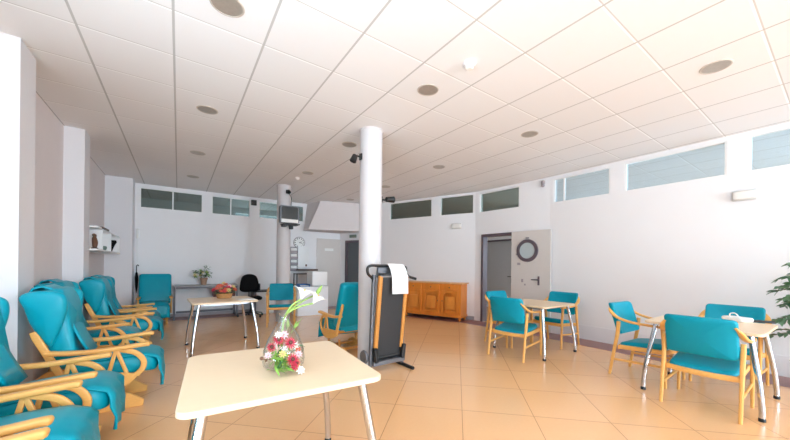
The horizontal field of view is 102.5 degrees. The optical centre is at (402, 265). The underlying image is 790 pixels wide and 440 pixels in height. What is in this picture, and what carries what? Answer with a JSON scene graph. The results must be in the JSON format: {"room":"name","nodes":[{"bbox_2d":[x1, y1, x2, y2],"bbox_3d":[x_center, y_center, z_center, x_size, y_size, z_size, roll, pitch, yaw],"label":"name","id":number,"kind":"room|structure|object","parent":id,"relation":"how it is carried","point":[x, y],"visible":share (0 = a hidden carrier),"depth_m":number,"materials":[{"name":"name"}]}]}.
{"room":"care facility","nodes":[
{"label":"care facility","id":0,"kind":"room"},
{"bbox_2d":[0,32,35,383],"bbox_3d":[-3.489,-0.290,2.466,0.750,3.088,0.340,1,0,-35],"label":"column","id":1,"kind":"structure","parent":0,"point":[17,63],"depth_m":2.54,"materials":[{"name":"paint"}]},
{"bbox_2d":[33,93,104,380],"bbox_3d":[-4.801,-0.305,4.501,0.140,3.088,4.900,1,0,-35],"label":"wall","id":2,"kind":"structure","parent":0,"point":[49,131],"depth_m":3.78,"materials":[{"name":"paint"}]},
{"bbox_2d":[89,225,119,253],"bbox_3d":[-5.182,-0.410,5.413,0.290,0.360,2.170,1,0,-35],"label":"wall shelf","id":3,"kind":"object","parent":2,"relation":"attached to","point":[104,238],"visible":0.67,"depth_m":5.16,"materials":[{"name":"white paint"}]},
{"bbox_2d":[91,233,97,248],"bbox_3d":[-4.591,-0.361,4.725,0.080,0.226,0.184,1,0,-35],"label":"figurine","id":4,"kind":"object","parent":3,"relation":"on","point":[94,239],"visible":0.99,"depth_m":4.70,"materials":[{"name":"brown wood"}]},
{"bbox_2d":[111,240,116,250],"bbox_3d":[-5.324,-0.359,5.760,0.190,0.205,0.187,1,0,-35],"label":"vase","id":5,"kind":"object","parent":3,"relation":"on","point":[113,242],"visible":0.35,"depth_m":5.75,"materials":[{"name":"black ceramic"}]},
{"bbox_2d":[62,126,89,319],"bbox_3d":[-4.552,-0.302,4.322,0.340,3.088,0.320,1,0,-35],"label":"wall","id":6,"kind":"structure","parent":0,"point":[76,152],"depth_m":4.25,"materials":[{"name":"paint"}]},
{"bbox_2d":[104,175,134,308],"bbox_3d":[-6.182,-0.321,6.832,0.580,3.088,0.580,1,0,-35],"label":"wall","id":7,"kind":"structure","parent":0,"point":[119,212],"depth_m":6.67,"materials":[{"name":"paint"}]},
{"bbox_2d":[135,265,138,292],"bbox_3d":[-5.965,0.289,7.104,0.074,0.633,0.069,1,0,-35],"label":"umbrella","id":8,"kind":"object","parent":7,"relation":"hanging from","point":[136,273],"visible":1,"depth_m":7.08,"materials":[{"name":"black fabric"}]},
{"bbox_2d":[141,198,301,220],"bbox_3d":[-3.829,-0.294,11.218,9.490,3.088,0.140,1,0,-35],"label":"wall","id":9,"kind":"structure","parent":0,"point":[145,202],"depth_m":9.39,"materials":[{"name":"glass"}]},
{"bbox_2d":[235,212,276,216],"bbox_3d":[-4.773,-0.826,10.518,1.450,1.730,0.085,1,0,-35],"label":"window","id":10,"kind":"structure","parent":9,"relation":"in","point":[235,212],"depth_m":10.44,"materials":[{"name":"white paint"}]},
{"bbox_2d":[484,206,518,239],"bbox_3d":[1.874,-0.229,11.495,0.140,3.088,6.000,1,0,-35],"label":"wall","id":11,"kind":"structure","parent":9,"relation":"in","point":[501,237],"depth_m":9.74,"materials":[{"name":"paint"}]},
{"bbox_2d":[487,239,511,306],"bbox_3d":[2.974,0.263,9.912,0.186,2.130,1.380,1,0,-35],"label":"door","id":12,"kind":"structure","parent":11,"relation":"attached to","point":[498,251],"depth_m":9.83,"materials":[{"name":"grey wood"}]},
{"bbox_2d":[134,183,339,313],"bbox_3d":[-4.051,-0.296,8.610,4.953,3.088,0.140,1,0,-35],"label":"wall","id":13,"kind":"structure","parent":0,"point":[178,244],"depth_m":7.94,"materials":[{"name":"paint"}]},
{"bbox_2d":[136,229,139,261],"bbox_3d":[-5.963,-0.454,7.122,0.070,0.760,0.077,1,0,-35],"label":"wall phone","id":14,"kind":"object","parent":13,"relation":"attached to","point":[137,230],"visible":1,"depth_m":7.13,"materials":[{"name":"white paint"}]},
{"bbox_2d":[140,187,202,212],"bbox_3d":[-5.486,-1.544,7.557,1.210,0.470,0.085,1,0,-35],"label":"window","id":15,"kind":"structure","parent":13,"relation":"in","point":[173,192],"depth_m":7.53,"materials":[{"name":"white paint"}]},
{"bbox_2d":[170,309,249,317],"bbox_3d":[-4.327,1.205,8.334,4.213,0.080,0.012,1,0,-35],"label":"baseboard","id":16,"kind":"structure","parent":13,"relation":"attached to","point":[246,310],"depth_m":7.95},
{"bbox_2d":[212,195,249,216],"bbox_3d":[-4.474,-1.532,8.273,0.890,0.470,0.085,1,0,-35],"label":"window","id":17,"kind":"structure","parent":13,"relation":"in","point":[212,195],"depth_m":8.24,"materials":[{"name":"white paint"}]},
{"bbox_2d":[251,200,256,205],"bbox_3d":[-3.999,-1.692,8.513,0.130,0.140,0.060,1,0,-35],"label":"wall speaker","id":18,"kind":"object","parent":13,"relation":"attached to","point":[253,202],"visible":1,"depth_m":8.49,"materials":[{"name":"black plastic"}]},
{"bbox_2d":[259,201,303,221],"bbox_3d":[-3.438,-1.520,9.007,1.230,0.470,0.085,1,0,-35],"label":"window","id":19,"kind":"structure","parent":13,"relation":"in","point":[259,201],"depth_m":8.88,"materials":[{"name":"white paint"}]},
{"bbox_2d":[290,247,297,270],"bbox_3d":[-3.134,-0.192,9.118,0.200,0.700,0.092,1,0,-35],"label":"brochure rack","id":20,"kind":"object","parent":13,"relation":"attached to","point":[293,250],"visible":0.89,"depth_m":9.10,"materials":[{"name":"metal"}]},
{"bbox_2d":[293,237,304,247],"bbox_3d":[-3.016,-0.670,9.236,0.340,0.340,0.030,1,0,-35],"label":"wall clock","id":21,"kind":"object","parent":13,"relation":"attached to","point":[298,241],"visible":1,"depth_m":9.22,"materials":[{"name":"plastic"}]},
{"bbox_2d":[297,246,308,266],"bbox_3d":[-2.917,-0.259,9.281,0.320,0.620,0.075,1,0,-35],"label":"notice board","id":22,"kind":"object","parent":13,"relation":"attached to","point":[303,251],"visible":1,"depth_m":9.25,"materials":[{"name":"white paint"}]},
{"bbox_2d":[296,269,317,270],"bbox_3d":[-2.797,0.122,9.244,0.580,0.050,0.250,1,0,-35],"label":"wall ledge","id":23,"kind":"object","parent":13,"relation":"attached to","point":[296,269],"visible":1,"depth_m":9.12,"materials":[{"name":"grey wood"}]},
{"bbox_2d":[316,238,339,305],"bbox_3d":[-2.271,0.223,9.733,0.760,2.090,0.089,1,0,-35],"label":"door","id":24,"kind":"structure","parent":13,"relation":"in","point":[328,250],"depth_m":9.79,"materials":[{"name":"paint"}]},
{"bbox_2d":[276,184,291,321],"bbox_3d":[-2.731,-0.281,7.254,0.326,3.088,0.326,1,0,-35],"label":"column","id":25,"kind":"structure","parent":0,"point":[283,233],"depth_m":7.12,"materials":[{"name":"paint"}]},
{"bbox_2d":[279,205,299,229],"bbox_3d":[-2.541,-1.065,7.040,0.420,0.480,0.318,1,0,-35],"label":"television","id":26,"kind":"object","parent":25,"relation":"attached to","point":[288,215],"visible":1,"depth_m":6.91,"materials":[{"name":"black plastic"}]},
{"bbox_2d":[304,201,358,233],"bbox_3d":[-1.898,-1.412,9.329,1.758,0.808,1.200,1,0,-35],"label":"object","id":27,"kind":"structure","parent":0,"point":[321,216],"depth_m":9.07,"materials":[{"name":"paint"}]},
{"bbox_2d":[358,126,383,364],"bbox_3d":[-0.439,-0.255,4.258,0.326,3.088,0.326,1,0,-35],"label":"column","id":28,"kind":"structure","parent":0,"point":[370,189],"depth_m":4.13,"materials":[{"name":"paint"}]},
{"bbox_2d":[350,153,361,162],"bbox_3d":[-0.611,-1.403,4.127,0.167,0.139,0.090,1,0,-35],"label":"spotlight","id":29,"kind":"object","parent":28,"relation":"attached to","point":[353,159],"visible":1,"depth_m":4.10,"materials":[{"name":"black plastic"}]},
{"bbox_2d":[382,196,394,202],"bbox_3d":[-0.217,-0.922,4.409,0.224,0.107,0.090,1,0,-35],"label":"spotlight","id":30,"kind":"object","parent":28,"relation":"attached to","point":[387,199],"visible":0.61,"depth_m":4.40,"materials":[{"name":"black plastic"}]},
{"bbox_2d":[0,0,789,218],"bbox_3d":[2.495,-1.816,3.774,12.200,0.100,19.600,1,0,-35],"label":"ceiling","id":31,"kind":"structure","parent":0,"point":[288,82],"depth_m":3.20,"materials":[{"name":"tile"}]},
{"bbox_2d":[190,151,205,155],"bbox_3d":[-3.332,-1.829,5.150,0.220,0.006,0.220,1,0,-35],"label":"recessed light","id":32,"kind":"object","parent":31,"relation":"in","point":[192,152],"visible":1,"depth_m":5.16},
{"bbox_2d":[196,105,217,114],"bbox_3d":[-2.281,-1.817,3.700,0.220,0.006,0.220,1,0,-35],"label":"recessed light","id":33,"kind":"object","parent":31,"relation":"in","point":[203,108],"visible":1,"depth_m":3.69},
{"bbox_2d":[209,0,244,17],"bbox_3d":[-1.218,-1.805,2.199,0.220,0.006,0.220,1,0,-35],"label":"recessed light","id":34,"kind":"object","parent":31,"relation":"in","point":[230,8],"visible":1,"depth_m":2.21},
{"bbox_2d":[302,171,313,174],"bbox_3d":[-1.860,-1.812,6.204,0.220,0.006,0.220,1,0,-35],"label":"recessed light","id":35,"kind":"object","parent":31,"relation":"in","point":[303,172],"visible":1,"depth_m":6.20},
{"bbox_2d":[342,142,356,147],"bbox_3d":[-0.795,-1.800,4.716,0.220,0.006,0.220,1,0,-35],"label":"recessed light","id":36,"kind":"object","parent":31,"relation":"in","point":[346,144],"visible":1,"depth_m":4.71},
{"bbox_2d":[417,84,438,95],"bbox_3d":[0.257,-1.788,3.231,0.220,0.006,0.220,1,0,-35],"label":"recessed light","id":37,"kind":"object","parent":31,"relation":"in","point":[426,89],"visible":1,"depth_m":3.22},
{"bbox_2d":[433,165,444,168],"bbox_3d":[0.656,-1.784,5.731,0.220,0.006,0.220,1,0,-35],"label":"recessed light","id":38,"kind":"object","parent":31,"relation":"in","point":[435,166],"visible":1,"depth_m":5.70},
{"bbox_2d":[463,59,475,70],"bbox_3d":[0.591,-1.758,2.793,0.110,0.058,0.110,1,0,-35],"label":"smoke detector","id":39,"kind":"object","parent":31,"relation":"attached to","point":[469,64],"visible":1,"depth_m":2.76,"materials":[{"name":"white paint"}]},
{"bbox_2d":[521,131,537,137],"bbox_3d":[1.712,-1.772,4.273,0.220,0.006,0.220,1,0,-35],"label":"recessed light","id":40,"kind":"object","parent":31,"relation":"in","point":[527,134],"visible":1,"depth_m":4.27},
{"bbox_2d":[699,59,733,74],"bbox_3d":[2.774,-1.760,2.808,0.220,0.006,0.220,1,0,-35],"label":"recessed light","id":41,"kind":"object","parent":31,"relation":"in","point":[719,65],"visible":1,"depth_m":2.80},
{"bbox_2d":[340,192,475,315],"bbox_3d":[-0.088,-0.251,8.870,4.406,3.088,0.140,1,0,32],"label":"wall","id":42,"kind":"structure","parent":0,"point":[429,248],"depth_m":8.25,"materials":[{"name":"paint"}]},
{"bbox_2d":[345,240,358,281],"bbox_3d":[-1.374,0.253,9.666,0.900,2.050,0.176,1,0,32],"label":"door","id":43,"kind":"structure","parent":42,"relation":"in","point":[351,246],"depth_m":9.75,"materials":[{"name":"grey wood"}]},
{"bbox_2d":[389,199,431,219],"bbox_3d":[0.217,-1.519,8.660,1.350,0.480,0.085,1,0,32],"label":"window","id":44,"kind":"structure","parent":42,"relation":"in","point":[391,204],"depth_m":8.72,"materials":[{"name":"black glass"}]},
{"bbox_2d":[411,313,473,319],"bbox_3d":[0.373,1.253,8.479,3.180,0.090,0.012,1,0,32],"label":"baseboard","id":45,"kind":"structure","parent":42,"relation":"attached to","point":[467,317],"depth_m":7.70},
{"bbox_2d":[440,194,473,215],"bbox_3d":[1.364,-1.506,7.939,0.900,0.480,0.085,1,0,32],"label":"window","id":46,"kind":"structure","parent":42,"relation":"in","point":[441,198],"depth_m":7.95,"materials":[{"name":"white paint"}]},
{"bbox_2d":[452,223,461,228],"bbox_3d":[1.331,-0.983,7.862,0.255,0.135,0.063,1,0,32],"label":"emergency light","id":47,"kind":"object","parent":42,"relation":"attached to","point":[454,225],"visible":1,"depth_m":7.83,"materials":[{"name":"white plastic"}]},
{"bbox_2d":[452,224,460,227],"bbox_3d":[1.323,-0.984,7.851,0.230,0.105,0.036,1,0,32],"label":"diffuser","id":48,"kind":"object","parent":47,"relation":"attached to","point":[453,225],"depth_m":7.83,"materials":[{"name":"white plastic"}]},
{"bbox_2d":[47,307,789,439],"bbox_3d":[2.459,1.382,3.774,12.200,0.120,19.600,1,0,-35],"label":"floor","id":49,"kind":"structure","parent":0,"point":[454,390],"depth_m":3.06,"materials":[{"name":"tile"}]},
{"bbox_2d":[0,427,50,439],"bbox_3d":[-1.635,0.727,0.931,0.889,1.097,0.621,1,0,-35],"label":"armchair","id":50,"kind":"object","parent":49,"relation":"on","point":[40,433],"visible":1,"depth_m":1.31,"materials":[{"name":"brown wood"}]},
{"bbox_2d":[0,380,100,439],"bbox_3d":[-2.050,0.722,1.483,0.889,1.097,0.621,1,0,-35],"label":"armchair","id":51,"kind":"object","parent":49,"relation":"on","point":[67,421],"visible":0.9,"depth_m":1.71,"materials":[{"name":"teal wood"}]},
{"bbox_2d":[0,297,125,430],"bbox_3d":[-2.428,0.718,2.085,0.889,1.097,0.621,1,0,-35],"label":"armchair","id":52,"kind":"object","parent":49,"relation":"on","point":[100,388],"visible":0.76,"depth_m":2.11,"materials":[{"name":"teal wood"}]},
{"bbox_2d":[34,279,142,379],"bbox_3d":[-3.685,0.704,3.792,0.889,1.097,0.621,1,0,-35],"label":"armchair","id":53,"kind":"object","parent":49,"relation":"on","point":[122,327],"visible":0.35,"depth_m":3.70,"materials":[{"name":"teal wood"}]},
{"bbox_2d":[19,284,164,412],"bbox_3d":[-2.718,0.715,2.885,0.889,1.097,0.621,1,0,-35],"label":"armchair","id":54,"kind":"object","parent":49,"relation":"on","point":[55,314],"visible":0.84,"depth_m":2.68,"materials":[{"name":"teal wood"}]},
{"bbox_2d":[79,276,163,343],"bbox_3d":[-4.039,0.700,4.620,0.889,1.097,0.621,1,0,-35],"label":"armchair","id":55,"kind":"object","parent":49,"relation":"on","point":[97,291],"visible":0.66,"depth_m":4.35,"materials":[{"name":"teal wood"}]},
{"bbox_2d":[90,274,160,339],"bbox_3d":[-4.527,0.694,5.206,0.889,1.097,0.621,1,0,-35],"label":"armchair","id":56,"kind":"object","parent":49,"relation":"on","point":[119,307],"visible":0.22,"depth_m":5.17,"materials":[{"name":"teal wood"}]},
{"bbox_2d":[136,274,172,323],"bbox_3d":[-5.298,0.709,6.780,0.604,1.050,0.869,1,0,-37],"label":"armchair","id":57,"kind":"object","parent":49,"relation":"on","point":[153,288],"visible":0.68,"depth_m":6.87,"materials":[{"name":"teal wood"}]},
{"bbox_2d":[173,283,237,320],"bbox_3d":[-4.754,0.850,7.669,1.300,0.780,0.550,1,0,-35],"label":"desk","id":58,"kind":"object","parent":49,"relation":"on","point":[184,286],"visible":0.64,"depth_m":7.58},
{"bbox_2d":[192,265,211,284],"bbox_3d":[-4.812,0.221,7.608,0.443,0.477,0.336,1,0,-35],"label":"potted flowers","id":59,"kind":"object","parent":58,"relation":"on","point":[203,281],"visible":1,"depth_m":7.57,"materials":[{"name":"green plant"}]},
{"bbox_2d":[185,296,259,356],"bbox_3d":[-2.814,0.892,4.938,0.896,0.740,0.895,1,0,-38],"label":"table","id":60,"kind":"object","parent":49,"relation":"on","point":[206,301],"visible":0.98,"depth_m":4.85,"materials":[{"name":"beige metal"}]},
{"bbox_2d":[211,281,236,298],"bbox_3d":[-2.862,0.389,5.092,0.386,0.270,0.311,1,0,-35],"label":"flower basket","id":61,"kind":"object","parent":60,"relation":"on","point":[219,295],"visible":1,"depth_m":5.03,"materials":[{"name":"wicker"}]},
{"bbox_2d":[237,298,253,299],"bbox_3d":[-2.459,0.522,4.953,0.200,0.008,0.220,1,0,43],"label":"paper pad","id":62,"kind":"object","parent":60,"relation":"on","point":[239,298],"visible":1,"depth_m":4.93,"materials":[{"name":"white paper"}]},
{"bbox_2d":[237,274,262,316],"bbox_3d":[-3.743,0.731,7.803,0.592,1.040,0.587,1,0,-35],"label":"office chair","id":63,"kind":"object","parent":49,"relation":"on","point":[249,282],"visible":0.72,"depth_m":7.90,"materials":[{"name":"black fabric"}]},
{"bbox_2d":[250,289,273,313],"bbox_3d":[-3.730,0.947,8.419,0.500,0.590,0.540,1,0,-35],"label":"base cabinet","id":64,"kind":"object","parent":49,"relation":"on","point":[260,306],"visible":0.37,"depth_m":8.19,"materials":[{"name":"white paint"}]},
{"bbox_2d":[175,341,380,439],"bbox_3d":[-0.688,0.916,1.738,0.896,0.740,0.895,1,0,-31],"label":"table","id":65,"kind":"object","parent":49,"relation":"on","point":[216,383],"visible":1,"depth_m":1.56,"materials":[{"name":"beige wood"}]},
{"bbox_2d":[262,312,304,371],"bbox_3d":[-0.640,0.400,1.707,0.216,0.294,0.216,1,0,-35],"label":"glass vase","id":66,"kind":"object","parent":65,"relation":"on","point":[266,367],"visible":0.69,"depth_m":1.68,"materials":[{"name":"clear glass"}]},
{"bbox_2d":[260,331,304,375],"bbox_3d":[-0.602,0.437,1.597,0.226,0.225,0.145,1,0,-39],"label":"bouquet","id":67,"kind":"object","parent":66,"relation":"in","point":[295,364],"visible":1,"depth_m":1.58,"materials":[{"name":"multicoloured plant"}]},
{"bbox_2d":[280,287,313,344],"bbox_3d":[-0.576,0.265,1.735,0.184,0.316,0.102,1,0,-18],"label":"lily","id":68,"kind":"object","parent":66,"relation":"in","point":[303,293],"visible":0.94,"depth_m":1.72,"materials":[{"name":"white plant"}]},
{"bbox_2d":[281,285,321,346],"bbox_3d":[-0.564,0.278,1.784,0.226,0.331,0.040,1,0,-38],"label":"lily","id":69,"kind":"object","parent":66,"relation":"in","point":[318,291],"visible":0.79,"depth_m":1.77,"materials":[{"name":"green plant"}]},
{"bbox_2d":[280,289,325,345],"bbox_3d":[-0.537,0.283,1.744,0.241,0.302,0.109,1,0,-35],"label":"lily","id":70,"kind":"object","parent":66,"relation":"in","point":[316,298],"visible":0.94,"depth_m":1.76,"materials":[{"name":"white plant"}]},
{"bbox_2d":[266,283,296,327],"bbox_3d":[-2.624,0.833,6.848,0.618,0.867,0.624,1,0,-20],"label":"armchair","id":71,"kind":"object","parent":49,"relation":"on","point":[276,291],"visible":0.94,"depth_m":6.99,"materials":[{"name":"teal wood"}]},
{"bbox_2d":[292,271,327,315],"bbox_3d":[-2.434,0.711,8.323,0.800,1.110,0.512,1,0,-35],"label":"cabinet","id":72,"kind":"object","parent":49,"relation":"on","point":[315,279],"depth_m":8.19,"materials":[{"name":"white paint"}]},
{"bbox_2d":[293,273,306,285],"bbox_3d":[-2.846,0.737,8.957,0.405,1.050,0.305,1,0,-35],"label":"wire rack","id":73,"kind":"object","parent":72,"relation":"on","point":[293,273],"visible":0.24,"depth_m":8.91,"materials":[{"name":"grey metal"}]},
{"bbox_2d":[296,284,309,286],"bbox_3d":[-2.560,0.502,8.141,0.260,0.065,0.300,1,0,-35],"label":"document tray","id":74,"kind":"object","parent":72,"relation":"on","point":[297,285],"visible":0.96,"depth_m":8.10,"materials":[{"name":"blue plastic"}]},
{"bbox_2d":[318,282,357,351],"bbox_3d":[-0.869,0.759,4.844,0.604,1.050,0.869,1,0,-40],"label":"armchair","id":75,"kind":"object","parent":49,"relation":"on","point":[345,319],"visible":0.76,"depth_m":4.55,"materials":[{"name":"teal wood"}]},
{"bbox_2d":[360,264,416,369],"bbox_3d":[-0.190,0.637,3.975,0.692,1.308,0.460,1,0,-37],"label":"treadmill","id":76,"kind":"object","parent":49,"relation":"on","point":[387,346],"visible":0.79,"depth_m":3.87,"materials":[{"name":"black plastic"}]},
{"bbox_2d":[387,263,407,293],"bbox_3d":[-0.083,0.159,3.940,0.237,0.376,0.204,1,0,-37],"label":"towel","id":77,"kind":"object","parent":76,"relation":"hanging from","point":[398,271],"visible":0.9,"depth_m":3.88,"materials":[{"name":"white fabric"}]},
{"bbox_2d":[405,280,468,321],"bbox_3d":[0.798,0.853,7.946,1.630,0.900,0.467,1,0,32],"label":"sideboard","id":78,"kind":"object","parent":49,"relation":"on","point":[434,298],"visible":0.93,"depth_m":7.69,"materials":[{"name":"orange wood"}]},
{"bbox_2d":[484,290,532,347],"bbox_3d":[1.802,0.883,5.438,0.618,0.867,0.624,1,0,-33],"label":"armchair","id":79,"kind":"object","parent":49,"relation":"on","point":[501,293],"visible":0.35,"depth_m":5.46,"materials":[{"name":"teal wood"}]},
{"bbox_2d":[487,296,541,362],"bbox_3d":[1.636,0.882,4.649,0.624,0.867,0.618,1,0,-43],"label":"armchair","id":80,"kind":"object","parent":49,"relation":"on","point":[510,311],"visible":0.99,"depth_m":4.49,"materials":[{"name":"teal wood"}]},
{"bbox_2d":[493,299,576,360],"bbox_3d":[2.062,0.948,4.972,0.896,0.740,0.895,1,0,-35],"label":"table","id":81,"kind":"object","parent":49,"relation":"on","point":[542,305],"visible":0.73,"depth_m":4.77,"materials":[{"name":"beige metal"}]},
{"bbox_2d":[530,291,579,348],"bbox_3d":[2.600,0.893,5.401,0.624,0.867,0.618,1,0,-35],"label":"armchair","id":82,"kind":"object","parent":49,"relation":"on","point":[567,297],"visible":0.74,"depth_m":5.34,"materials":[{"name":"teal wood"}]},
{"bbox_2d":[608,301,684,388],"bbox_3d":[2.910,0.896,3.815,0.618,0.867,0.624,1,0,-32],"label":"armchair","id":83,"kind":"object","parent":49,"relation":"on","point":[623,313],"visible":0.76,"depth_m":3.84,"materials":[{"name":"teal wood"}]},
{"bbox_2d":[659,314,756,424],"bbox_3d":[2.887,0.896,3.019,0.624,0.867,0.618,1,0,-35],"label":"armchair","id":84,"kind":"object","parent":49,"relation":"on","point":[705,347],"visible":0.98,"depth_m":2.87,"materials":[{"name":"teal leather"}]},
{"bbox_2d":[640,316,780,422],"bbox_3d":[3.174,0.960,3.290,0.897,0.740,0.895,1,0,-35],"label":"table","id":85,"kind":"object","parent":49,"relation":"on","point":[752,330],"visible":0.71,"depth_m":3.15,"materials":[{"name":"silver metal"}]},
{"bbox_2d":[721,312,753,321],"bbox_3d":[3.605,0.549,3.414,0.150,0.096,0.220,1,0,-5],"label":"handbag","id":86,"kind":"object","parent":85,"relation":"on","point":[737,318],"visible":0.98,"depth_m":3.36,"materials":[{"name":"white leather"}]},
{"bbox_2d":[754,320,774,323],"bbox_3d":[3.766,0.585,3.308,0.160,0.024,0.050,1,0,26],"label":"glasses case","id":87,"kind":"object","parent":85,"relation":"on","point":[755,321],"visible":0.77,"depth_m":3.29,"materials":[{"name":"black plastic"}]},
{"bbox_2d":[689,304,770,385],"bbox_3d":[3.735,0.906,3.625,0.624,0.867,0.618,1,0,-35],"label":"armchair","id":88,"kind":"object","parent":49,"relation":"on","point":[717,311],"visible":0.32,"depth_m":3.66,"materials":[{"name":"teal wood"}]},
{"bbox_2d":[766,262,789,360],"bbox_3d":[4.347,0.625,3.360,0.742,1.437,0.782,1,0,10],"label":"potted ficus","id":89,"kind":"object","parent":49,"relation":"on","point":[786,300],"visible":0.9,"depth_m":3.56,"materials":[{"name":"plant"}]},
{"bbox_2d":[474,177,550,320],"bbox_3d":[2.383,-0.223,7.012,0.140,3.088,1.790,1,0,-41],"label":"wall","id":90,"kind":"structure","parent":0,"point":[533,212],"depth_m":6.86,"materials":[{"name":"paint"}]},
{"bbox_2d":[479,186,519,212],"bbox_3d":[2.202,-1.481,7.200,0.085,0.470,1.020,1,0,-41],"label":"window","id":91,"kind":"structure","parent":90,"relation":"in","point":[481,194],"depth_m":7.24,"materials":[{"name":"white paint"}]},
{"bbox_2d":[480,229,551,332],"bbox_3d":[2.405,0.296,6.874,0.301,2.050,1.655,1,0,-41],"label":"door","id":92,"kind":"structure","parent":90,"relation":"in","point":[531,251],"depth_m":6.54,"materials":[{"name":"grey paint"}]},
{"bbox_2d":[550,122,789,356],"bbox_3d":[6.287,-0.178,1.662,0.140,3.088,11.450,1,0,-35],"label":"wall","id":93,"kind":"structure","parent":0,"point":[680,248],"depth_m":4.67,"materials":[{"name":"paint"}]},
{"bbox_2d":[163,306,789,387],"bbox_3d":[2.939,1.327,3.815,18.597,0.001,4.966,1,0,34],"label":"trim","id":94,"kind":"structure","parent":93,"relation":"attached to","point":[783,381],"depth_m":5.77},
{"bbox_2d":[553,167,609,202],"bbox_3d":[3.300,-1.464,5.863,0.085,0.480,1.005,1,0,-35],"label":"window","id":95,"kind":"structure","parent":93,"relation":"in","point":[606,168],"depth_m":6.05,"materials":[{"name":"white paint"}]},
{"bbox_2d":[551,324,789,377],"bbox_3d":[6.209,1.240,1.619,0.012,0.250,11.450,1,0,-35],"label":"baseboard","id":96,"kind":"structure","parent":93,"relation":"attached to","point":[603,335],"depth_m":5.39,"materials":[{"name":"white paint"}]},
{"bbox_2d":[625,140,726,191],"bbox_3d":[4.061,-1.455,4.787,0.085,0.480,1.200,1,0,-35],"label":"window","id":97,"kind":"structure","parent":93,"relation":"in","point":[722,142],"depth_m":4.71,"materials":[{"name":"white paint"}]},
{"bbox_2d":[732,189,756,201],"bbox_3d":[4.434,-0.915,4.115,0.063,0.130,0.225,1,0,-35],"label":"emergency light","id":98,"kind":"object","parent":93,"relation":"attached to","point":[750,194],"visible":1,"depth_m":4.09,"materials":[{"name":"white plastic"}]},
{"bbox_2d":[733,190,754,199],"bbox_3d":[4.423,-0.916,4.108,0.036,0.100,0.200,1,0,-35],"label":"diffuser","id":99,"kind":"object","parent":98,"relation":"attached to","point":[743,194],"depth_m":4.10,"materials":[{"name":"white plastic"}]},
{"bbox_2d":[749,126,789,171],"bbox_3d":[4.963,-1.444,3.514,0.085,0.480,1.520,1,0,-35],"label":"window","id":100,"kind":"structure","parent":93,"relation":"in","point":[751,137],"depth_m":4.04,"materials":[{"name":"white paint"}]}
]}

